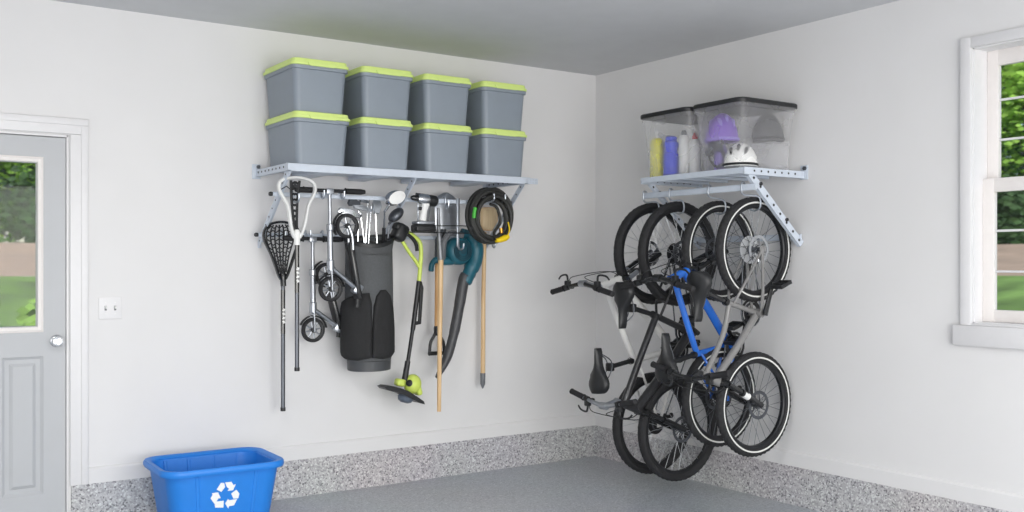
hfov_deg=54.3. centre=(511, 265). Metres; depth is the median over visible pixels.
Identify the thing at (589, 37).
ceiling
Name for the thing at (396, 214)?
club
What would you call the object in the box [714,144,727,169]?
flask
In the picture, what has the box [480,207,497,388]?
tool
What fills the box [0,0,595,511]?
wall
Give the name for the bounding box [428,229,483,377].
leaf blower
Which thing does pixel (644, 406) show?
bicycle
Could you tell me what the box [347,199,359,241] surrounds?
club
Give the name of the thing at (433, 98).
storage tote
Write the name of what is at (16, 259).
track
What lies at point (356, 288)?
scooter
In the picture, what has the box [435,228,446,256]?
socket
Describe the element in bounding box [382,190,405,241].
club
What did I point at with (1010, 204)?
shrub
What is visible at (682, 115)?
tote
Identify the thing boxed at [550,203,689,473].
bicycle
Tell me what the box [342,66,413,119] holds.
storage tote
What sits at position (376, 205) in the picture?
club
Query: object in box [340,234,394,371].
golf bag
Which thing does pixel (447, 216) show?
shovel
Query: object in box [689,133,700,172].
water bottle
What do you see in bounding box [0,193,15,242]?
shrub
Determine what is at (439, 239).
socket
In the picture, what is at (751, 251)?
bicycle
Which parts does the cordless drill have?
handle, motor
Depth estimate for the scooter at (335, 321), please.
5.83 m
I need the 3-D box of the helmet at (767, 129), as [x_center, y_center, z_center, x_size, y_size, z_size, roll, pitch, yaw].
[1.468,-0.787,5.725,0.203,0.170,0.190,0,0,-34]
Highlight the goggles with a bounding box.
[705,139,724,167]
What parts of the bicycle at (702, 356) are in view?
brake lever, stem, brake lever, seat post, frame, leg, leg, crank arm, chain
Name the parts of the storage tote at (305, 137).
lid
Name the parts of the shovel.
blade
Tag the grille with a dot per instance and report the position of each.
(465, 254)
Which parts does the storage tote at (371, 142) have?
lid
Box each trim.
[0,112,88,485]
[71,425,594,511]
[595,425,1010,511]
[953,323,1023,349]
[960,27,1023,324]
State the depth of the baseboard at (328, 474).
6.25 m
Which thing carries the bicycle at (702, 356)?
hanging from the wall shelf at (696, 180)
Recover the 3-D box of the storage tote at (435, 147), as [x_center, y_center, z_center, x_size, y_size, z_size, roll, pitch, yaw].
[-0.499,-0.701,6.150,0.345,0.290,0.483,0,0,-34]
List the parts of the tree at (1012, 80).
crown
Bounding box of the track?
[0,242,1023,275]
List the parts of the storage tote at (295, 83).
lid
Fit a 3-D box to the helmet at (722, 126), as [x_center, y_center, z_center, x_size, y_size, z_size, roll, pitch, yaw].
[1.195,-0.784,5.704,0.199,0.175,0.211,0,0,-34]
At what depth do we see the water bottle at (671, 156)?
6.06 m
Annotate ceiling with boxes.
[52,0,898,75]
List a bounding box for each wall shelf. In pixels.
[252,163,537,249]
[641,165,807,248]
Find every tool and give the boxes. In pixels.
[437,204,451,411]
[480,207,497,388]
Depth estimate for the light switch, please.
5.33 m
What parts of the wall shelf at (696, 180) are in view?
rail, rail, rail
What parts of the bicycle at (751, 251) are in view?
brake lever, stem, brake lever, seat post, frame, leg, chain, leg, crank arm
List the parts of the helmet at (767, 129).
rim trim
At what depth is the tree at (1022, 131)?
25.30 m
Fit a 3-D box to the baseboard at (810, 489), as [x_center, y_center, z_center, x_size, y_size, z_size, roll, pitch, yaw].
[2.857,1.257,3.906,0.018,0.220,8.000,0,0,-34]
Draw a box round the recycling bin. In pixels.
[143,447,283,511]
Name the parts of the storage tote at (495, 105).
lid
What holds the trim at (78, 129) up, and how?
attached to the wall at (176, 110)
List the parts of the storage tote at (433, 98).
lid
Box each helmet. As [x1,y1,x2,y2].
[704,113,739,144]
[722,143,758,168]
[750,113,784,143]
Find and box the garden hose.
[465,187,513,244]
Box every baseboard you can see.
[89,413,595,483]
[595,413,1023,511]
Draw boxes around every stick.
[262,221,300,410]
[277,176,316,370]
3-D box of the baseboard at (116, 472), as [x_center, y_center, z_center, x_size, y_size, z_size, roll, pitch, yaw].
[-0.812,1.104,6.234,3.441,0.086,0.014,0,0,-34]
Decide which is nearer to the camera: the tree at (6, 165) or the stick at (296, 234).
the stick at (296, 234)
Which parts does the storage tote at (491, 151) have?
lid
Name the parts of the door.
pane frame, panel, knob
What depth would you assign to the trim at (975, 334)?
4.73 m
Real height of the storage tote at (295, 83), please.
0.290 m
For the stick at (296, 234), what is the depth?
5.50 m
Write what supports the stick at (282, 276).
hanging from the wall shelf at (362, 174)
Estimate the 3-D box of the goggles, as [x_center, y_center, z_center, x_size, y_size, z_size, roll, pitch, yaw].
[1.157,-0.637,5.661,0.056,0.162,0.140,0,0,-34]
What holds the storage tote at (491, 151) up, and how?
on the wall shelf at (362, 174)
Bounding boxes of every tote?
[263,57,348,118]
[265,110,349,165]
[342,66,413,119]
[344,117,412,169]
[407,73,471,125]
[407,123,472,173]
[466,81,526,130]
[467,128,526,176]
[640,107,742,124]
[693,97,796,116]
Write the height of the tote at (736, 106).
0.385 m
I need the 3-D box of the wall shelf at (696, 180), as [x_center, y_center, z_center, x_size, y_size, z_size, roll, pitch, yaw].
[1.197,-0.339,5.905,0.499,0.461,0.968,0,0,-34]
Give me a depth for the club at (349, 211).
5.82 m
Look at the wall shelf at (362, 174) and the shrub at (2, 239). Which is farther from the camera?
the shrub at (2, 239)
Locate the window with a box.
[973,39,1023,324]
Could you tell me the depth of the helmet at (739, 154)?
5.50 m
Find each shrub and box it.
[0,163,34,242]
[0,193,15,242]
[16,299,34,325]
[997,173,1023,243]
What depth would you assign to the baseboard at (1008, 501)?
5.25 m
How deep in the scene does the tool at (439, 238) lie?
6.08 m
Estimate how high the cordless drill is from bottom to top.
0.232 m
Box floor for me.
[270,456,819,511]
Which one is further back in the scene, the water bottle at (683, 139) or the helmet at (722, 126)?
the water bottle at (683, 139)
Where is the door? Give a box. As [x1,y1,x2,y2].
[0,134,65,511]
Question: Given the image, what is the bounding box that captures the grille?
[454,241,471,260]
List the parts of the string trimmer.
adjuster knob, support handle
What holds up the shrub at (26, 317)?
on the lawn
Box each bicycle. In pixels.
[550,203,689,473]
[569,201,716,480]
[620,201,755,446]
[650,197,791,456]
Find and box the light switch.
[99,297,121,318]
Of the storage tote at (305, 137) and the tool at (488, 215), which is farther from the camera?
the tool at (488, 215)
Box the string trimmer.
[378,222,424,403]
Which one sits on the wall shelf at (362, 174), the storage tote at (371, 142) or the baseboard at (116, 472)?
the storage tote at (371, 142)
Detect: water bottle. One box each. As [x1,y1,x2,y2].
[650,131,663,176]
[663,136,678,175]
[679,130,688,173]
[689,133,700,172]
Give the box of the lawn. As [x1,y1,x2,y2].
[0,276,1023,326]
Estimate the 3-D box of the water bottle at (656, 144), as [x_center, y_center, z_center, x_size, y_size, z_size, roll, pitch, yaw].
[0.898,-0.687,6.189,0.086,0.295,0.086,0,0,-34]
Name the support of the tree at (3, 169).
on the verge
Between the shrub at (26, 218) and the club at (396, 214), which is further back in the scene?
the shrub at (26, 218)
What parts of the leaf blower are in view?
handle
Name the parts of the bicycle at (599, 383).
brake lever, stem, brake lever, seat post, leg, frame, leg, chain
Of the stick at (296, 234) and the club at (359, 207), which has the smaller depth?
the stick at (296, 234)
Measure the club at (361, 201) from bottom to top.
0.650 m
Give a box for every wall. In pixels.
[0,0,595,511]
[596,0,1023,494]
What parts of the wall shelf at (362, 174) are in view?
rail, rail, rail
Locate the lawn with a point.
(16, 292)
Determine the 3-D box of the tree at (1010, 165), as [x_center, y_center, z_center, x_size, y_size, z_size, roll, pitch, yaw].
[10.268,-4.713,25.857,5.507,8.726,7.090,0,0,-34]
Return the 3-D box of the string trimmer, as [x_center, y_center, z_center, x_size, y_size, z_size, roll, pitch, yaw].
[-0.661,0.289,6.048,0.294,1.108,0.115,0,0,-34]
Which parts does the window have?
sash, sash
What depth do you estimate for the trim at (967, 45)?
4.83 m
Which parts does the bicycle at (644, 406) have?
brake lever, stem, brake lever, seat post, frame, leg, leg, chain, crank arm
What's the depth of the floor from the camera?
5.95 m
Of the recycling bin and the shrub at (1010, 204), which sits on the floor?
the recycling bin
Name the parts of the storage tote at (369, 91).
lid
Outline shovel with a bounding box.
[428,192,456,355]
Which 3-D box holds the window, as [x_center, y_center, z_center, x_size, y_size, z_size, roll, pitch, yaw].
[2.529,-0.389,4.542,0.158,1.332,0.820,0,0,-34]
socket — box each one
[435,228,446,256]
[437,208,443,259]
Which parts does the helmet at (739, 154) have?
rim trim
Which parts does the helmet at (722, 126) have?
rim trim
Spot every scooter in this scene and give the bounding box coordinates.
[282,235,342,341]
[294,187,365,307]
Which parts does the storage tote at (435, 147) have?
lid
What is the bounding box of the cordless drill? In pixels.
[410,193,438,231]
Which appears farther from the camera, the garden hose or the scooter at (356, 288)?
the garden hose
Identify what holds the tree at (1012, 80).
on the verge
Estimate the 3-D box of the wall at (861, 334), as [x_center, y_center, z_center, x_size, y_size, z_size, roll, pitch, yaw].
[2.930,-0.004,3.957,0.160,2.740,8.000,0,0,-34]
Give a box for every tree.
[0,162,34,236]
[0,163,32,233]
[1001,62,1023,236]
[1001,67,1023,177]
[1001,122,1023,177]
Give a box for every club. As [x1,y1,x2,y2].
[337,207,364,242]
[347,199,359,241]
[353,205,372,242]
[359,200,369,242]
[372,200,381,242]
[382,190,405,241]
[387,208,403,240]
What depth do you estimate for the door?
5.16 m
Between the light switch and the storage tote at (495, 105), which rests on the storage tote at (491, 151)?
the storage tote at (495, 105)

